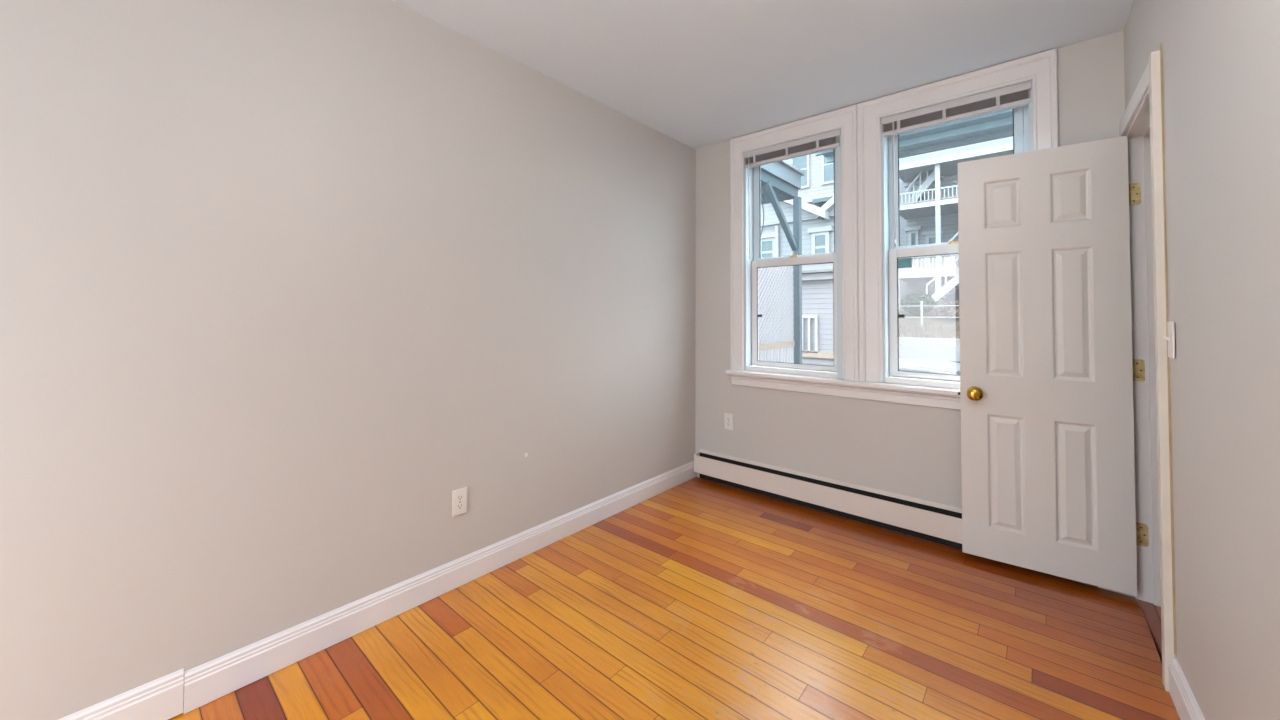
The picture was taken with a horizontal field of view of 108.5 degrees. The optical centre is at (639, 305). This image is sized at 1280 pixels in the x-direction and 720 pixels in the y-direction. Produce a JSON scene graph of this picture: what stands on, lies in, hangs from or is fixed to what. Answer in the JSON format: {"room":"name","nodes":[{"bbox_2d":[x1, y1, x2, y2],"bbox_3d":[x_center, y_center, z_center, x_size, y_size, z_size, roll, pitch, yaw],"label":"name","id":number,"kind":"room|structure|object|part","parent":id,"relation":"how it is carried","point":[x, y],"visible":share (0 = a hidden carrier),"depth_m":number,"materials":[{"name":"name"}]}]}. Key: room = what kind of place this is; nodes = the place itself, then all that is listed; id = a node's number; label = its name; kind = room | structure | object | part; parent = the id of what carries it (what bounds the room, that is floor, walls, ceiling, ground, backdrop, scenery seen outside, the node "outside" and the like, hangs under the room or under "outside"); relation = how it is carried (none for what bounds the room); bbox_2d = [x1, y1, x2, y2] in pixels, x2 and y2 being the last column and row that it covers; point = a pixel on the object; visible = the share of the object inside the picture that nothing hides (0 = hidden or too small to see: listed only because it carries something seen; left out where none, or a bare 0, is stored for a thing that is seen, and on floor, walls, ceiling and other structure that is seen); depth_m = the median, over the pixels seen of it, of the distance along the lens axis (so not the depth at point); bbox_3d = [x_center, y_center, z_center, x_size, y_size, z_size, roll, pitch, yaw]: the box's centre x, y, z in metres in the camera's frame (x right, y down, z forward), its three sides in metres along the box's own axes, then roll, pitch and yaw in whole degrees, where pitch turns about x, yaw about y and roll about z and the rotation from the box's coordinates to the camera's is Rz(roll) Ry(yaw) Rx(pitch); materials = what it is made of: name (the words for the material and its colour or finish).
{"room":"empty bedroom","nodes":[
{"label":"empty bedroom","id":0,"kind":"room"},
{"bbox_2d":[0,0,695,719],"bbox_3d":[-1.040,0.063,1.963,0.160,2.628,4.620,-1,-2,41],"label":"wall","id":1,"kind":"structure","parent":0,"point":[282,282],"depth_m":1.61,"materials":[{"name":"beige paint"}]},
{"bbox_2d":[58,461,696,719],"bbox_3d":[-0.980,1.188,1.877,0.015,0.131,4.296,-1,-2,41],"label":"baseboard","id":2,"kind":"structure","parent":1,"relation":"attached to","point":[205,683],"depth_m":1.71,"materials":[{"name":"wood"}]},
{"bbox_2d":[452,487,466,516],"bbox_3d":[-0.814,0.887,2.080,0.008,0.115,0.070,-1,-2,41],"label":"power outlet","id":3,"kind":"object","parent":1,"relation":"attached to","point":[459,497],"visible":1,"depth_m":2.08,"materials":[{"name":"plastic"}]},
{"bbox_2d":[456,503,462,509],"bbox_3d":[-0.812,0.906,2.078,0.002,0.025,0.033,-1,-2,41],"label":"receptacle","id":4,"kind":"object","parent":3,"relation":"attached to","point":[459,506],"depth_m":2.08,"materials":[{"name":"plastic"}]},
{"bbox_2d":[457,494,463,500],"bbox_3d":[-0.812,0.867,2.079,0.002,0.025,0.033,-1,-2,41],"label":"receptacle","id":5,"kind":"object","parent":3,"relation":"attached to","point":[460,497],"depth_m":2.08,"materials":[{"name":"plastic"}]},
{"bbox_2d":[168,477,1179,719],"bbox_3d":[0.343,1.298,0.933,3.247,0.120,4.600,-1,-2,41],"label":"floor","id":6,"kind":"structure","parent":0,"point":[699,598],"depth_m":1.74,"materials":[{"name":"brown wood"}]},
{"bbox_2d":[392,0,1133,149],"bbox_3d":[0.214,-1.331,0.919,3.457,0.120,4.620,-1,-2,41],"label":"ceiling","id":7,"kind":"structure","parent":0,"point":[699,74],"depth_m":2.18,"materials":[{"name":"paint"}]},
{"bbox_2d":[695,31,1134,597],"bbox_3d":[1.726,0.088,2.520,3.297,2.628,0.160,-1,-2,41],"label":"wall","id":8,"kind":"structure","parent":0,"point":[914,451],"depth_m":2.85,"materials":[{"name":"beige paint"}]},
{"bbox_2d":[724,413,732,429],"bbox_3d":[0.641,0.838,3.326,0.070,0.115,0.008,-1,-2,41],"label":"power outlet","id":9,"kind":"object","parent":8,"relation":"attached to","point":[728,418],"visible":1,"depth_m":3.32,"materials":[{"name":"plastic"}]},
{"bbox_2d":[730,104,858,380],"bbox_3d":[1.035,-0.377,3.110,0.864,1.669,0.181,-1,-2,41],"label":"window","id":10,"kind":"structure","parent":8,"relation":"in","point":[744,315],"depth_m":3.08,"materials":[{"name":"white wood"}]},
{"bbox_3d":[1.034,0.440,3.105,0.617,0.033,0.156,-1,-2,41],"label":"sill","id":11,"kind":"part","parent":10,"relation":"part of","materials":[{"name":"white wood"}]},
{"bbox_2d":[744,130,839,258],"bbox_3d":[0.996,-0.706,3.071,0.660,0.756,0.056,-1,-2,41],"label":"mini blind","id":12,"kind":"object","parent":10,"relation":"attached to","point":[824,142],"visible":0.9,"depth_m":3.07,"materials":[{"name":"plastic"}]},
{"bbox_3d":[1.002,-0.996,3.084,0.654,0.020,0.038,-1,-2,41],"label":"rail","id":13,"kind":"part","parent":12,"relation":"part of","materials":[{"name":"plastic"}]},
{"bbox_3d":[1.044,0.048,3.124,0.617,0.750,0.024,-1,-2,41],"label":"sash","id":14,"kind":"part","parent":10,"relation":"part of","materials":[{"name":"white plastic"}]},
{"bbox_3d":[1.032,0.414,3.103,0.597,0.010,0.008,-1,-2,41],"label":"lift rail","id":15,"kind":"part","parent":10,"relation":"part of","materials":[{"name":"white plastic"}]},
{"bbox_3d":[1.066,-0.689,3.166,0.606,0.787,0.024,-1,-2,41],"label":"sash","id":16,"kind":"part","parent":10,"relation":"part of","materials":[{"name":"white wood"}]},
{"bbox_2d":[726,369,960,409],"bbox_3d":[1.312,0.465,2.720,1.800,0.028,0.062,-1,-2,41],"label":"trim","id":17,"kind":"structure","parent":8,"relation":"attached to","point":[898,387],"depth_m":2.73,"materials":[{"name":"white wood"}]},
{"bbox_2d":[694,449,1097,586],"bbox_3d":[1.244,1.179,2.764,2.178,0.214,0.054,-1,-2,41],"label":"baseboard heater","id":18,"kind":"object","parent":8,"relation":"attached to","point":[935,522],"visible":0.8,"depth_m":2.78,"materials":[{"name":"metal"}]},
{"bbox_3d":[1.239,1.114,2.760,2.138,0.002,0.002,-1,-2,41],"label":"damper rod","id":19,"kind":"part","parent":18,"relation":"part of","materials":[{"name":"metal"}]},
{"bbox_3d":[1.260,1.082,2.776,2.148,0.020,0.019,-1,-2,41],"label":"panel","id":20,"kind":"part","parent":18,"relation":"part of","materials":[{"name":"metal"}]},
{"bbox_2d":[857,48,1058,388],"bbox_3d":[1.702,-0.388,2.534,0.896,1.669,0.181,-1,-2,41],"label":"window","id":21,"kind":"structure","parent":8,"relation":"in","point":[879,263],"depth_m":2.69,"materials":[{"name":"white wood"}]},
{"bbox_3d":[1.719,0.429,2.513,0.648,0.033,0.156,-1,-2,41],"label":"sill","id":22,"kind":"part","parent":21,"relation":"part of","materials":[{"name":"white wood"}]},
{"bbox_3d":[1.730,0.037,2.532,0.648,0.750,0.024,-1,-2,41],"label":"sash","id":23,"kind":"part","parent":21,"relation":"part of","materials":[{"name":"white plastic"}]},
{"bbox_3d":[1.718,0.403,2.511,0.628,0.010,0.008,-1,-2,41],"label":"lift rail","id":24,"kind":"part","parent":21,"relation":"part of","materials":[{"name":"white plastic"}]},
{"bbox_2d":[881,82,1030,246],"bbox_3d":[1.675,-0.718,2.483,0.671,0.756,0.056,-1,-2,41],"label":"mini blind","id":25,"kind":"object","parent":21,"relation":"attached to","point":[1015,96],"visible":0.99,"depth_m":2.47,"materials":[{"name":"plastic"}]},
{"bbox_3d":[1.682,-1.008,2.497,0.665,0.020,0.038,-1,-2,41],"label":"rail","id":26,"kind":"part","parent":25,"relation":"part of","materials":[{"name":"plastic"}]},
{"bbox_3d":[1.752,-0.701,2.573,0.604,0.787,0.024,-1,-2,41],"label":"sash","id":27,"kind":"part","parent":21,"relation":"part of","materials":[{"name":"white wood"}]},
{"bbox_2d":[1123,0,1279,719],"bbox_3d":[0.844,0.032,0.337,0.115,2.628,4.304,-1,-2,39],"label":"wall","id":28,"kind":"structure","parent":0,"point":[1221,58],"depth_m":1.11,"materials":[{"name":"beige paint"}]},
{"bbox_2d":[958,136,1148,595],"bbox_3d":[1.886,0.251,2.148,0.652,1.975,0.158,-1,-2,41],"label":"door","id":29,"kind":"structure","parent":28,"relation":"in","point":[1048,370],"depth_m":2.14,"materials":[{"name":"wood"}]},
{"bbox_3d":[1.654,0.438,2.274,0.067,0.067,0.053,-1,-2,41],"label":"knob","id":30,"kind":"part","parent":29,"relation":"part of","materials":[{"name":"gold metal"}]},
{"bbox_2d":[1120,63,1148,136],"bbox_3d":[1.960,-0.797,1.819,0.020,0.075,0.627,-1,-2,40],"label":"trim","id":31,"kind":"structure","parent":28,"relation":"attached to","point":[1142,87],"depth_m":1.79,"materials":[{"name":"white wood"}]},
{"bbox_2d":[1126,89,1152,602],"bbox_3d":[2.006,0.249,1.749,0.135,2.029,0.634,-1,-2,41],"label":"trim","id":32,"kind":"structure","parent":28,"relation":"attached to","point":[1141,121],"depth_m":2.00,"materials":[{"name":"white wood"}]},
{"bbox_2d":[1143,124,1160,606],"bbox_3d":[2.007,0.258,1.746,0.036,2.010,0.600,-1,-2,41],"label":"trim","id":33,"kind":"structure","parent":28,"relation":"attached to","point":[1146,137],"depth_m":1.97,"materials":[{"name":"white wood"}]},
{"bbox_2d":[1148,43,1176,691],"bbox_3d":[1.742,0.202,1.537,0.024,2.112,0.047,-1,-2,41],"label":"trim","id":34,"kind":"structure","parent":28,"relation":"attached to","point":[1168,654],"depth_m":1.52,"materials":[{"name":"wood"}]},
{"bbox_2d":[1164,321,1174,358],"bbox_3d":[1.690,0.109,1.474,0.018,0.116,0.072,-1,-2,41],"label":"light switch","id":35,"kind":"object","parent":28,"relation":"attached to","point":[1170,325],"visible":1,"depth_m":1.46,"materials":[{"name":"plastic"}]},
{"bbox_2d":[1169,657,1204,719],"bbox_3d":[0.574,1.157,0.090,0.016,0.121,3.624,-1,-2,39],"label":"baseboard","id":36,"kind":"structure","parent":28,"relation":"attached to","point":[1186,705],"depth_m":1.39,"materials":[{"name":"wood"}]},
{"label":"outside","id":37,"kind":"structure","parent":0,"visible":0},
{"bbox_2d":[898,309,959,338],"bbox_3d":[13.560,2.321,18.704,28.000,4.800,19.790,-1,-2,41],"label":"bank","id":38,"kind":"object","parent":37,"point":[909,318],"visible":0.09,"depth_m":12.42,"materials":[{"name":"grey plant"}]},
{"bbox_2d":[758,196,833,365],"bbox_3d":[3.792,-0.870,14.569,6.500,6.100,3.950,-1,-2,41],"label":"house","id":39,"kind":"structure","parent":38,"relation":"on","point":[817,223],"depth_m":11.90,"materials":[{"name":"grey"}]},
{"bbox_3d":[3.537,-1.475,12.755,0.320,0.600,0.048,-1,-2,41],"label":"pane","id":40,"kind":"part","parent":39,"relation":"part of","materials":[{"name":"clear glass"}]},
{"bbox_3d":[2.842,-0.706,13.236,6.200,0.160,0.199,-1,-2,41],"label":"cornice","id":41,"kind":"part","parent":39,"relation":"part of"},
{"bbox_3d":[4.392,0.730,11.943,0.440,0.980,0.069,-1,-2,41],"label":"door","id":42,"kind":"part","parent":39,"relation":"part of","materials":[{"name":"white wood"}]},
{"bbox_3d":[4.635,-1.493,11.808,0.260,0.600,0.048,-1,-2,41],"label":"pane","id":43,"kind":"part","parent":39,"relation":"part of","materials":[{"name":"clear glass"}]},
{"bbox_2d":[786,153,833,207],"bbox_3d":[7.747,-4.129,21.850,7.050,10.800,7.300,-1,-2,41],"label":"house","id":44,"kind":"structure","parent":38,"relation":"on","point":[817,184],"depth_m":18.94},
{"bbox_3d":[6.731,-5.694,19.366,0.620,1.420,0.048,-1,-2,41],"label":"pane","id":45,"kind":"part","parent":44,"relation":"part of","materials":[{"name":"clear glass"}]},
{"bbox_3d":[6.050,-4.335,19.851,6.500,0.200,0.149,-1,-2,41],"label":"belt trim","id":46,"kind":"part","parent":44,"relation":"part of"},
{"bbox_3d":[7.677,-5.709,18.549,0.520,1.420,0.048,-1,-2,41],"label":"pane","id":47,"kind":"part","parent":44,"relation":"part of","materials":[{"name":"clear glass"}]},
{"bbox_2d":[900,292,935,314],"bbox_3d":[7.839,-0.056,13.019,0.877,0.662,0.654,-1,-2,41],"label":"bush","id":48,"kind":"object","parent":38,"relation":"on","point":[914,305],"visible":0.93,"depth_m":12.89,"materials":[{"name":"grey plant"}]},
{"bbox_2d":[898,301,958,325],"bbox_3d":[8.255,0.250,11.683,3.800,0.760,0.045,-1,-2,41],"label":"picket fence","id":49,"kind":"object","parent":38,"relation":"on","point":[921,317],"visible":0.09,"depth_m":12.23,"materials":[{"name":"white wood"}]},
{"bbox_3d":[7.531,0.262,12.309,0.045,0.760,0.045,-1,-2,41],"label":"post","id":50,"kind":"part","parent":49,"relation":"part of","materials":[{"name":"white wood"}]},
{"bbox_3d":[8.263,0.000,11.696,3.800,0.020,0.015,-1,-2,41],"label":"rail","id":51,"kind":"part","parent":49,"relation":"part of","materials":[{"name":"white wood"}]},
{"bbox_3d":[8.262,0.300,11.689,3.800,0.020,0.015,-1,-2,41],"label":"rail","id":52,"kind":"part","parent":49,"relation":"part of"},
{"bbox_2d":[933,301,958,316],"bbox_3d":[8.328,0.121,12.229,0.993,0.481,0.537,-1,-2,41],"label":"dry bush","id":53,"kind":"object","parent":38,"relation":"on","point":[945,310],"visible":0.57,"depth_m":12.26,"materials":[{"name":"grey plant"}]},
{"bbox_2d":[898,136,1012,309],"bbox_3d":[12.026,-2.275,15.011,7.820,6.200,7.575,-1,-2,41],"label":"apartment building","id":54,"kind":"structure","parent":38,"relation":"on","point":[928,182],"depth_m":14.20,"materials":[{"name":"white wood"}]},
{"bbox_3d":[7.970,-1.930,14.286,0.120,4.440,0.120,-1,-2,41],"label":"post","id":55,"kind":"part","parent":54,"relation":"part of","materials":[{"name":"white wood"}]},
{"bbox_3d":[9.064,-1.881,15.261,0.120,1.020,0.048,-1,-2,41],"label":"pane","id":56,"kind":"part","parent":54,"relation":"part of","materials":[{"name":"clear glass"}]},
{"bbox_3d":[9.380,-0.512,14.951,0.270,0.270,0.048,-1,-2,41],"label":"pane","id":57,"kind":"part","parent":54,"relation":"part of","materials":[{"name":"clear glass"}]},
{"bbox_3d":[10.404,-1.325,12.173,6.550,0.390,0.050,-1,-2,41],"label":"railing","id":58,"kind":"part","parent":54,"relation":"part of","materials":[{"name":"white wood"}]},
{"bbox_3d":[10.412,-3.304,12.221,6.550,0.390,0.050,-1,-2,41],"label":"railing","id":59,"kind":"part","parent":54,"relation":"part of","materials":[{"name":"white wood"}]},
{"bbox_3d":[9.480,-1.788,14.900,0.220,0.820,0.048,-1,-2,41],"label":"pane","id":60,"kind":"part","parent":54,"relation":"part of","materials":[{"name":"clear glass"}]},
{"bbox_3d":[8.795,-1.943,13.574,0.120,4.440,0.120,-1,-2,41],"label":"post","id":61,"kind":"part","parent":54,"relation":"part of","materials":[{"name":"white wood"}]},
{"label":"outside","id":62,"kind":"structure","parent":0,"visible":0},
{"bbox_3d":[3.733,2.806,7.314,28.000,3.200,9.830,-1,-2,41],"label":"street","id":63,"kind":"object","parent":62,"visible":0},
{"bbox_2d":[756,160,804,368],"bbox_3d":[0.354,0.312,5.378,2.280,3.865,2.360,-1,-2,41],"label":"porch","id":64,"kind":"object","parent":63,"relation":"on","point":[781,180],"visible":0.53,"depth_m":5.26,"materials":[{"name":"blue paint"}]},
{"bbox_2d":[761,199,763,234],"bbox_3d":[1.299,-0.910,5.048,0.138,0.905,0.267,0,-1,21],"label":"hanging cable","id":65,"kind":"object","parent":64,"relation":"hanging from","point":[761,199],"visible":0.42,"depth_m":4.97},
{"bbox_3d":[1.524,-0.041,5.151,0.014,0.931,0.951,-1,-2,41],"label":"lattice panel","id":66,"kind":"part","parent":64,"relation":"part of","materials":[{"name":"white wood"}]},
{"bbox_3d":[1.522,0.446,5.139,0.020,0.065,0.969,-1,-2,41],"label":"lattice rail","id":67,"kind":"part","parent":64,"relation":"part of","materials":[{"name":"beige wood"}]},
{"bbox_3d":[1.889,0.477,5.511,0.075,3.555,0.075,-1,-2,41],"label":"post","id":68,"kind":"part","parent":64,"relation":"part of","materials":[{"name":"blue paint"}]},
{"bbox_2d":[830,358,959,381],"bbox_3d":[4.183,1.551,6.563,4.395,1.477,1.680,-1,-2,41],"label":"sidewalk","id":69,"kind":"structure","parent":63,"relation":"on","point":[905,364],"depth_m":6.21,"materials":[{"name":"white concrete"}]},
{"bbox_3d":[3.978,1.118,6.752,2.719,0.550,1.450,-1,-2,41],"label":"cabin glass","id":70,"kind":"part","parent":69,"relation":"part of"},
{"bbox_2d":[815,108,1023,163],"bbox_3d":[4.626,0.072,3.696,6.250,4.300,1.230,-1,-2,41],"label":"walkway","id":71,"kind":"structure","parent":63,"relation":"on","point":[996,125],"depth_m":5.10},
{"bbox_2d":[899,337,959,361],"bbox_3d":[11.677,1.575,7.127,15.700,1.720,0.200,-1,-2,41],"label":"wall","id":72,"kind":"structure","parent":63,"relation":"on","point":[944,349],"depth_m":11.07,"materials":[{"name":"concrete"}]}
]}

